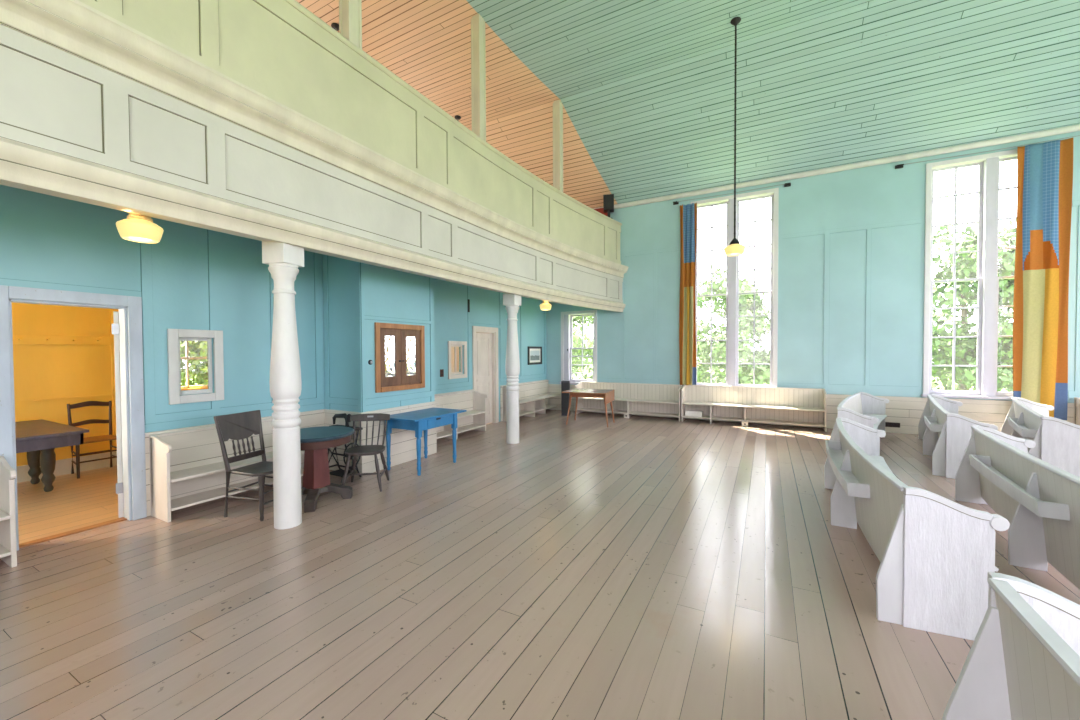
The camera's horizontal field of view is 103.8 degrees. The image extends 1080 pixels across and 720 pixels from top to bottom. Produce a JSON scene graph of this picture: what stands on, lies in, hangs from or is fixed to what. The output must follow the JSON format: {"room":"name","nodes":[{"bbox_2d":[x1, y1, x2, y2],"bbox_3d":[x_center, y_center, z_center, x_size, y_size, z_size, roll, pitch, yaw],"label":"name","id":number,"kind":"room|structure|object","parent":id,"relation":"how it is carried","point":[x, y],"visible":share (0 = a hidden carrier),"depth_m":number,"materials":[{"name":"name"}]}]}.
{"room":"house of worship","nodes":[
{"label":"house of worship","id":0,"kind":"room"},
{"bbox_2d":[12,303,207,465],"bbox_3d":[-5.677,-1.856,7.067,0.200,6.670,13.580,0,1,28],"label":"wall","id":1,"kind":"structure","parent":0,"point":[40,371],"depth_m":5.63,"materials":[{"name":"yellow paint"}]},
{"bbox_2d":[13,335,110,344],"bbox_3d":[-6.894,-0.237,4.500,0.096,0.120,3.440,0,1,28],"label":"peg rail","id":2,"kind":"object","parent":1,"relation":"attached to","point":[17,339],"visible":1,"depth_m":5.59,"materials":[{"name":"yellow paint"}]},
{"bbox_2d":[15,305,116,449],"bbox_3d":[-7.316,-0.041,3.800,0.012,2.810,6.200,0,1,28],"label":"trim","id":3,"kind":"structure","parent":1,"relation":"attached to","point":[111,310],"depth_m":6.05,"materials":[{"name":"yellow paint"}]},
{"bbox_2d":[17,451,116,482],"bbox_3d":[-7.092,1.456,4.225,0.025,0.202,7.100,0,1,28],"label":"baseboard","id":4,"kind":"structure","parent":1,"relation":"attached to","point":[62,467],"depth_m":5.70,"materials":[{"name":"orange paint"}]},
{"bbox_2d":[180,341,207,388],"bbox_3d":[-5.755,-0.027,6.902,0.040,0.980,0.700,0,1,28],"label":"window","id":5,"kind":"structure","parent":1,"relation":"in","point":[187,358],"depth_m":6.90,"materials":[{"name":"white paint"}]},
{"bbox_2d":[0,185,546,496],"bbox_3d":[-2.744,-0.027,5.540,0.874,3.050,13.580,0,1,28],"label":"wall","id":6,"kind":"structure","parent":0,"point":[194,278],"depth_m":4.91,"materials":[{"name":"teal paint"}]},
{"bbox_2d":[0,285,146,550],"bbox_3d":[-4.141,0.468,4.029,0.616,2.145,1.397,0,1,-9],"label":"door frame","id":7,"kind":"structure","parent":6,"relation":"in","point":[128,349],"depth_m":4.02,"materials":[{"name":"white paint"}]},
{"bbox_2d":[167,329,223,404],"bbox_3d":[-3.670,0.063,4.512,0.083,0.770,0.490,0,1,28],"label":"window","id":8,"kind":"structure","parent":6,"relation":"in","point":[176,396],"depth_m":4.49,"materials":[{"name":"grey paint"}]},
{"bbox_2d":[0,0,628,311],"bbox_3d":[-3.205,-2.190,5.737,5.010,2.230,13.580,0,1,28],"label":"gallery balcony","id":9,"kind":"object","parent":6,"relation":"on","point":[260,120],"visible":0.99,"depth_m":3.64,"materials":[{"name":"beige paint"}]},
{"bbox_2d":[116,212,163,242],"bbox_3d":[-2.936,-1.000,3.107,0.256,0.245,0.256,0,1,28],"label":"ceiling lamp","id":10,"kind":"object","parent":9,"relation":"attached to","point":[136,228],"visible":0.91,"depth_m":3.04,"materials":[{"name":"yellow glass"}]},
{"bbox_2d":[339,0,361,48],"bbox_3d":[-2.005,-4.218,4.458,0.158,1.868,0.158,0,1,28],"label":"post","id":11,"kind":"object","parent":9,"relation":"on","point":[350,11],"visible":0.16,"depth_m":4.43,"materials":[{"name":"beige paint"}]},
{"bbox_2d":[471,14,485,140],"bbox_3d":[-0.937,-4.264,6.449,0.158,1.868,0.158,0,1,28],"label":"post","id":12,"kind":"object","parent":9,"relation":"on","point":[478,53],"visible":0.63,"depth_m":6.40,"materials":[{"name":"beige paint"}]},
{"bbox_2d":[540,300,551,309],"bbox_3d":[0.118,-1.180,8.962,0.256,0.245,0.256,0,1,28],"label":"ceiling lamp","id":13,"kind":"object","parent":9,"relation":"attached to","point":[545,305],"visible":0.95,"depth_m":8.87,"materials":[{"name":"yellow glass"}]},
{"bbox_2d":[553,100,562,191],"bbox_3d":[0.363,-4.292,8.555,0.158,1.825,0.158,0,1,28],"label":"post","id":14,"kind":"object","parent":9,"relation":"on","point":[557,105],"visible":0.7,"depth_m":8.50,"materials":[{"name":"beige paint"}]},
{"bbox_2d":[594,208,606,215],"bbox_3d":[1.144,-3.132,10.931,1.370,1.400,0.080,0,1,28],"label":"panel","id":15,"kind":"object","parent":9,"relation":"on","point":[600,210],"visible":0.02,"depth_m":10.66,"materials":[{"name":"wood"}]},
{"bbox_2d":[603,194,613,216],"bbox_3d":[1.669,-3.701,10.280,0.250,0.560,0.252,0,1,10],"label":"speaker","id":16,"kind":"object","parent":9,"relation":"on","point":[608,200],"visible":0.91,"depth_m":10.16},
{"bbox_2d":[604,195,612,208],"bbox_3d":[1.648,-3.798,10.160,0.220,0.320,0.014,0,1,10],"label":"grille","id":17,"kind":"object","parent":16,"relation":"attached to","point":[608,199],"depth_m":10.16,"materials":[{"name":"black metal"}]},
{"bbox_2d":[145,380,545,516],"bbox_3d":[-2.684,1.088,5.517,0.775,0.820,13.550,0,1,28],"label":"wainscoting","id":18,"kind":"structure","parent":6,"relation":"attached to","point":[403,442],"depth_m":5.70,"materials":[{"name":"white wood"}]},
{"bbox_2d":[374,322,424,392],"bbox_3d":[-1.983,-0.041,6.046,0.070,0.940,0.910,0,1,28],"label":"window","id":19,"kind":"structure","parent":6,"relation":"in","point":[399,348],"depth_m":6.00,"materials":[{"name":"brown wood"}]},
{"bbox_2d":[440,369,443,376],"bbox_3d":[-1.827,0.245,7.903,0.026,0.140,0.090,0,1,28],"label":"light switch","id":20,"kind":"object","parent":6,"relation":"attached to","point":[441,370],"visible":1,"depth_m":7.89,"materials":[{"name":"black plastic"}]},
{"bbox_2d":[448,341,466,378],"bbox_3d":[-1.637,-0.004,8.312,0.083,0.730,0.560,0,1,28],"label":"window","id":21,"kind":"structure","parent":6,"relation":"in","point":[451,375],"depth_m":8.32,"materials":[{"name":"beige paint"}]},
{"bbox_2d":[472,326,498,423],"bbox_3d":[-1.222,0.351,9.170,0.160,2.130,0.920,0,1,28],"label":"door","id":22,"kind":"structure","parent":6,"relation":"in","point":[484,344],"depth_m":9.33,"materials":[{"name":"beige paint"}]},
{"bbox_2d":[528,346,541,364],"bbox_3d":[-0.128,-0.118,11.069,0.030,0.470,0.740,0,1,28],"label":"framed picture","id":23,"kind":"object","parent":6,"relation":"attached to","point":[534,353],"visible":1,"depth_m":11.05},
{"bbox_2d":[530,351,539,359],"bbox_3d":[-0.132,-0.118,11.071,0.003,0.250,0.500,0,1,28],"label":"print","id":24,"kind":"object","parent":23,"relation":"attached to","point":[534,355],"depth_m":11.07},
{"bbox_2d":[451,332,477,371],"bbox_3d":[-2.648,-0.086,9.594,2.780,3.000,6.340,0,1,28],"label":"wall","id":25,"kind":"structure","parent":0,"point":[452,348],"depth_m":12.61,"materials":[{"name":"paint"}]},
{"bbox_2d":[0,409,1079,719],"bbox_3d":[1.326,1.599,3.400,15.650,0.150,13.580,0,1,28],"label":"floor","id":26,"kind":"structure","parent":0,"point":[635,567],"depth_m":2.79,"materials":[{"name":"grey wood"}]},
{"bbox_2d":[0,455,16,567],"bbox_3d":[-4.557,1.171,2.335,0.412,0.803,2.080,0,1,28],"label":"bench","id":27,"kind":"object","parent":26,"relation":"on","point":[8,548],"visible":1,"depth_m":3.17,"materials":[{"name":"beige paint"}]},
{"bbox_2d":[0,544,10,557],"bbox_3d":[-4.555,1.460,2.324,0.310,0.025,2.042,0,1,28],"label":"shelf","id":28,"kind":"object","parent":27,"relation":"attached to","point":[5,551],"depth_m":3.16,"materials":[{"name":"beige paint"}]},
{"bbox_2d":[15,419,88,491],"bbox_3d":[-6.030,1.157,4.240,1.580,0.765,1.740,0,1,28],"label":"table","id":29,"kind":"object","parent":26,"relation":"on","point":[39,439],"visible":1,"depth_m":4.70,"materials":[{"name":"brown wood"}]},
{"bbox_2d":[67,401,116,478],"bbox_3d":[-5.976,1.036,5.685,0.449,0.948,0.438,0,1,32],"label":"chair","id":30,"kind":"object","parent":26,"relation":"on","point":[110,437],"visible":0.8,"depth_m":5.68,"materials":[{"name":"brown wood"}]},
{"bbox_2d":[149,418,303,521],"bbox_3d":[-3.301,1.117,4.696,0.412,0.803,1.470,0,1,28],"label":"bench","id":31,"kind":"object","parent":26,"relation":"on","point":[187,467],"visible":0.62,"depth_m":4.37,"materials":[{"name":"beige paint"}]},
{"bbox_2d":[171,468,302,510],"bbox_3d":[-3.285,1.405,4.710,0.310,0.025,1.432,0,1,28],"label":"shelf","id":32,"kind":"object","parent":31,"relation":"attached to","point":[185,500],"depth_m":4.43,"materials":[{"name":"beige paint"}]},
{"bbox_2d":[214,410,273,520],"bbox_3d":[-2.820,1.033,4.247,0.549,0.987,0.486,0,1,16],"label":"chair","id":33,"kind":"object","parent":26,"relation":"on","point":[236,426],"visible":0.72,"depth_m":4.20,"materials":[{"name":"brown wood"}]},
{"bbox_2d":[262,241,303,528],"bbox_3d":[-2.349,0.230,3.911,0.254,2.600,0.254,0,1,14],"label":"column","id":34,"kind":"structure","parent":26,"relation":"on","point":[283,260],"depth_m":3.83,"materials":[{"name":"white paint"}]},
{"bbox_2d":[300,426,353,512],"bbox_3d":[-2.411,1.147,4.561,0.760,0.740,0.760,0,1,28],"label":"pedestal table","id":35,"kind":"object","parent":26,"relation":"on","point":[314,441],"visible":0.74,"depth_m":4.48,"materials":[{"name":"wood"}]},
{"bbox_2d":[327,413,362,482],"bbox_3d":[-2.526,1.089,5.381,0.427,0.836,0.312,0,1,28],"label":"chair","id":36,"kind":"object","parent":26,"relation":"on","point":[340,472],"visible":0.63,"depth_m":5.36,"materials":[{"name":"brown wood"}]},
{"bbox_2d":[342,413,389,491],"bbox_3d":[-2.077,1.091,5.060,0.470,0.833,0.526,0,1,-9],"label":"chair","id":37,"kind":"object","parent":26,"relation":"on","point":[362,450],"visible":0.99,"depth_m":5.15,"materials":[{"name":"brown wood"}]},
{"bbox_2d":[385,407,466,475],"bbox_3d":[-1.618,1.117,5.968,0.650,0.735,1.050,0,1,28],"label":"table","id":38,"kind":"object","parent":26,"relation":"on","point":[418,421],"visible":0.96,"depth_m":5.72,"materials":[{"name":"paint"}]},
{"bbox_2d":[435,391,487,438],"bbox_3d":[-1.657,1.046,7.768,0.412,0.803,1.860,0,1,28],"label":"bench","id":39,"kind":"object","parent":26,"relation":"on","point":[474,402],"visible":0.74,"depth_m":8.30,"materials":[{"name":"beige paint"}]},
{"bbox_2d":[436,424,485,438],"bbox_3d":[-1.654,1.330,7.757,0.310,0.025,1.822,0,1,28],"label":"shelf","id":40,"kind":"object","parent":39,"relation":"attached to","point":[441,433],"depth_m":7.96,"materials":[{"name":"beige paint"}]},
{"bbox_2d":[503,293,520,443],"bbox_3d":[-0.479,0.149,7.406,0.254,2.600,0.254,0,1,28],"label":"column","id":41,"kind":"structure","parent":26,"relation":"on","point":[512,302],"depth_m":7.32,"materials":[{"name":"white paint"}]},
{"bbox_2d":[502,380,558,421],"bbox_3d":[-0.156,0.975,10.565,0.420,0.815,2.210,0,1,28],"label":"bench","id":42,"kind":"object","parent":26,"relation":"on","point":[533,396],"visible":0.77,"depth_m":10.59,"materials":[{"name":"beige paint"}]},
{"bbox_2d":[519,404,558,415],"bbox_3d":[-0.150,1.255,10.568,0.310,0.025,2.200,0,1,28],"label":"shelf","id":43,"kind":"object","parent":42,"relation":"attached to","point":[524,411],"depth_m":10.44,"materials":[{"name":"beige paint"}]},
{"bbox_2d":[561,380,569,415],"bbox_3d":[0.645,0.949,10.583,0.200,0.860,0.272,0,1,8],"label":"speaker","id":44,"kind":"object","parent":26,"relation":"on","point":[565,384],"visible":0.88,"depth_m":10.45,"materials":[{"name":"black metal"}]},
{"bbox_2d":[562,383,568,412],"bbox_3d":[0.626,0.941,10.456,0.170,0.760,0.014,0,1,8],"label":"grille","id":45,"kind":"object","parent":44,"relation":"attached to","point":[565,386],"depth_m":10.45,"materials":[{"name":"black fabric"}]},
{"bbox_2d":[562,388,614,426],"bbox_3d":[1.067,1.037,9.228,0.948,0.739,0.890,0,1,22],"label":"table","id":46,"kind":"object","parent":26,"relation":"on","point":[608,395],"visible":1,"depth_m":9.11,"materials":[{"name":"brown wood"}]},
{"bbox_2d":[575,381,682,420],"bbox_3d":[2.128,0.975,10.351,2.570,0.803,0.472,0,1,28],"label":"bench","id":47,"kind":"object","parent":26,"relation":"on","point":[630,398],"visible":0.85,"depth_m":10.34,"materials":[{"name":"beige paint"}]},
{"bbox_2d":[577,408,678,416],"bbox_3d":[2.125,1.274,10.350,2.504,0.025,0.370,0,1,28],"label":"shelf","id":48,"kind":"object","parent":47,"relation":"attached to","point":[615,410],"depth_m":10.27,"materials":[{"name":"beige paint"}]},
{"bbox_2d":[742,421,747,426],"bbox_3d":[4.304,1.345,8.889,0.120,0.105,0.063,0,1,28],"label":"outlet box","id":49,"kind":"object","parent":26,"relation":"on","point":[744,423],"visible":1,"depth_m":8.87,"materials":[{"name":"beige paint"}]},
{"bbox_2d":[681,385,826,431],"bbox_3d":[4.491,0.986,9.087,2.750,0.813,0.472,0,1,28],"label":"bench","id":50,"kind":"object","parent":26,"relation":"on","point":[774,405],"visible":0.98,"depth_m":9.10,"materials":[{"name":"beige paint"}]},
{"bbox_2d":[685,410,702,416],"bbox_3d":[3.501,1.211,9.612,0.360,0.120,0.160,0,1,28],"label":"storage box","id":51,"kind":"object","parent":50,"relation":"on","point":[696,413],"visible":1,"depth_m":9.54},
{"bbox_2d":[683,415,824,426],"bbox_3d":[4.489,1.290,9.085,2.684,0.025,0.370,0,1,28],"label":"shelf","id":52,"kind":"object","parent":50,"relation":"attached to","point":[803,422],"depth_m":8.96,"materials":[{"name":"beige paint"}]},
{"bbox_2d":[829,392,888,440],"bbox_3d":[5.167,1.031,6.832,0.617,0.809,2.902,1,2,42],"label":"pew","id":53,"kind":"object","parent":26,"relation":"on","point":[866,409],"visible":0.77,"depth_m":7.52,"materials":[{"name":"white paint"}]},
{"bbox_2d":[824,418,1009,640],"bbox_3d":[2.906,1.107,3.641,0.650,0.809,2.907,0,1,28],"label":"pew","id":54,"kind":"object","parent":26,"relation":"on","point":[936,553],"visible":1,"depth_m":2.42,"materials":[{"name":"white paint"}]},
{"bbox_2d":[918,394,997,478],"bbox_3d":[6.097,1.038,6.309,0.582,0.809,2.924,1,2,39],"label":"pew","id":55,"kind":"object","parent":26,"relation":"on","point":[946,434],"visible":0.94,"depth_m":5.35,"materials":[{"name":"white paint"}]},
{"bbox_2d":[942,572,1079,719],"bbox_3d":[1.090,1.188,0.153,0.652,0.809,2.892,0,1,28],"label":"pew","id":56,"kind":"object","parent":26,"relation":"on","point":[1022,662],"visible":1,"depth_m":1.40,"materials":[{"name":"white paint"}]},
{"bbox_2d":[955,425,1079,588],"bbox_3d":[3.841,1.114,3.131,0.612,0.809,2.972,1,1,33],"label":"pew","id":57,"kind":"object","parent":26,"relation":"on","point":[1040,500],"visible":0.99,"depth_m":3.10,"materials":[{"name":"white paint"}]},
{"bbox_2d":[1001,397,1079,476],"bbox_3d":[6.974,1.042,5.903,0.592,0.809,2.798,1,2,43],"label":"pew","id":58,"kind":"object","parent":26,"relation":"on","point":[1057,441],"visible":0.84,"depth_m":4.97,"materials":[{"name":"white paint"}]},
{"bbox_2d":[1074,397,1079,425],"bbox_3d":[9.800,1.026,6.248,2.410,0.803,0.472,0,1,28],"label":"bench","id":59,"kind":"object","parent":26,"relation":"on","point":[1076,399],"visible":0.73,"depth_m":6.95,"materials":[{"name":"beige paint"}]},
{"bbox_2d":[296,0,1079,207],"bbox_3d":[1.299,-4.445,3.275,16.050,1.500,13.580,0,1,28],"label":"ceiling","id":60,"kind":"structure","parent":0,"point":[646,87],"depth_m":7.19,"materials":[{"name":"green wood"}]},
{"bbox_2d":[331,23,338,30],"bbox_3d":[-3.171,-5.115,6.581,0.140,0.166,0.140,0,1,28],"label":"ceiling fixture","id":61,"kind":"object","parent":60,"relation":"attached to","point":[335,26],"visible":0.67,"depth_m":6.54,"materials":[{"name":"grey metal"}]},
{"bbox_2d":[724,17,745,255],"bbox_3d":[3.017,-3.437,6.542,0.310,3.605,0.310,0,1,28],"label":"pendant lamp","id":62,"kind":"object","parent":60,"relation":"hanging from","point":[734,248],"visible":1,"depth_m":6.52,"materials":[{"name":"black metal"}]},
{"bbox_2d":[546,131,1079,402],"bbox_3d":[4.562,-1.950,9.407,16.050,6.670,0.232,0,1,28],"label":"wall","id":63,"kind":"structure","parent":0,"point":[851,243],"depth_m":8.59,"materials":[{"name":"teal paint"}]},
{"bbox_2d":[560,310,596,383],"bbox_3d":[1.055,-0.328,11.265,1.070,1.940,0.250,0,1,28],"label":"window","id":64,"kind":"structure","parent":63,"relation":"in","point":[566,317],"depth_m":11.34,"materials":[{"name":"paint"}]},
{"bbox_2d":[673,182,790,204],"bbox_3d":[4.178,-3.683,9.387,2.390,0.060,0.119,0,1,28],"label":"curtain rod","id":65,"kind":"object","parent":63,"relation":"attached to","point":[785,184],"visible":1,"depth_m":9.26,"materials":[{"name":"grey metal"}]},
{"bbox_2d":[679,203,696,384],"bbox_3d":[3.413,-1.503,9.775,0.384,4.170,0.095,0,1,28],"label":"curtain","id":66,"kind":"object","parent":65,"relation":"hanging from","point":[688,213],"visible":1,"depth_m":9.77,"materials":[{"name":"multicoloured fabric"}]},
{"bbox_2d":[690,188,778,386],"bbox_3d":[4.317,-1.496,9.493,1.820,4.320,0.250,0,1,28],"label":"window","id":67,"kind":"structure","parent":63,"relation":"in","point":[732,294],"depth_m":9.42,"materials":[{"name":"paint"}]},
{"bbox_2d":[548,384,1073,434],"bbox_3d":[5.798,1.045,8.680,12.750,0.700,0.030,0,1,28],"label":"trim","id":68,"kind":"structure","parent":63,"relation":"attached to","point":[906,411],"depth_m":8.03,"materials":[{"name":"white wood"}]},
{"bbox_2d":[592,124,1079,208],"bbox_3d":[4.503,-3.827,9.220,15.600,0.110,0.110,0,1,28],"label":"trim","id":69,"kind":"structure","parent":63,"relation":"attached to","point":[1073,128],"depth_m":8.17,"materials":[{"name":"white paint"}]},
{"bbox_2d":[885,422,899,427],"bbox_3d":[6.764,1.247,8.144,0.260,0.090,0.011,0,1,28],"label":"air vent","id":70,"kind":"object","parent":63,"relation":"attached to","point":[887,424],"visible":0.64,"depth_m":8.14,"materials":[{"name":"black metal"}]},
{"bbox_2d":[885,423,899,426],"bbox_3d":[6.763,1.247,8.143,0.240,0.071,0.007,0,1,28],"label":"grille","id":71,"kind":"object","parent":70,"relation":"attached to","point":[886,424],"depth_m":8.13,"materials":[{"name":"black metal"}]},
{"bbox_2d":[921,149,1016,399],"bbox_3d":[7.985,-1.472,7.531,1.820,4.320,0.250,0,1,28],"label":"window","id":72,"kind":"structure","parent":63,"relation":"in","point":[987,336],"depth_m":7.58,"materials":[{"name":"paint"}]},
{"bbox_2d":[895,135,1079,168],"bbox_3d":[7.894,-3.659,7.399,2.620,0.060,0.119,0,1,28],"label":"curtain rod","id":73,"kind":"object","parent":63,"relation":"attached to","point":[899,165],"visible":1,"depth_m":7.47,"materials":[{"name":"grey metal"}]},
{"bbox_2d":[1013,138,1072,419],"bbox_3d":[8.408,-1.315,7.095,0.655,4.620,0.075,0,1,28],"label":"curtain","id":74,"kind":"object","parent":73,"relation":"hanging from","point":[1044,170],"visible":0.94,"depth_m":7.08,"materials":[{"name":"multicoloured fabric"}]},
{"label":"outside","id":75,"kind":"structure","parent":0,"visible":0},
{"bbox_2d":[181,364,1006,391],"bbox_3d":[9.445,2.043,17.681,120.000,0.100,120.000,0,1,28],"label":"ground","id":76,"kind":"structure","parent":75,"point":[580,375],"depth_m":36.25,"materials":[{"name":"green plant"}]},
{"bbox_2d":[180,341,207,385],"bbox_3d":[-11.076,-0.731,13.964,4.225,5.800,4.373,0,1,28],"label":"tree","id":77,"kind":"object","parent":76,"relation":"on","point":[197,369],"visible":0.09,"depth_m":12.98,"materials":[{"name":"green plant"}]},
{"bbox_2d":[572,316,592,378],"bbox_3d":[1.246,-1.661,21.797,5.319,7.224,5.143,0,1,28],"label":"tree","id":78,"kind":"object","parent":76,"relation":"on","point":[577,340],"visible":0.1,"depth_m":20.81,"materials":[{"name":"green plant"}]},
{"bbox_2d":[697,265,769,384],"bbox_3d":[7.970,-0.980,17.456,3.886,5.984,4.823,-1,2,-44],"label":"tree","id":79,"kind":"object","parent":76,"relation":"on","point":[746,302],"visible":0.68,"depth_m":16.84,"materials":[{"name":"green plant"}]},
{"bbox_2d":[573,331,1012,391],"bbox_3d":[13.352,0.177,22.934,34.409,3.802,1.952,0,1,28],"label":"hedge","id":80,"kind":"object","parent":76,"relation":"on","point":[945,381],"visible":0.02,"depth_m":23.47,"materials":[{"name":"green plant"}]},
{"bbox_2d":[932,219,1016,391],"bbox_3d":[13.773,-1.218,13.557,4.471,6.566,4.035,-1,1,-22],"label":"tree","id":81,"kind":"object","parent":76,"relation":"on","point":[966,263],"visible":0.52,"depth_m":13.02,"materials":[{"name":"green plant"}]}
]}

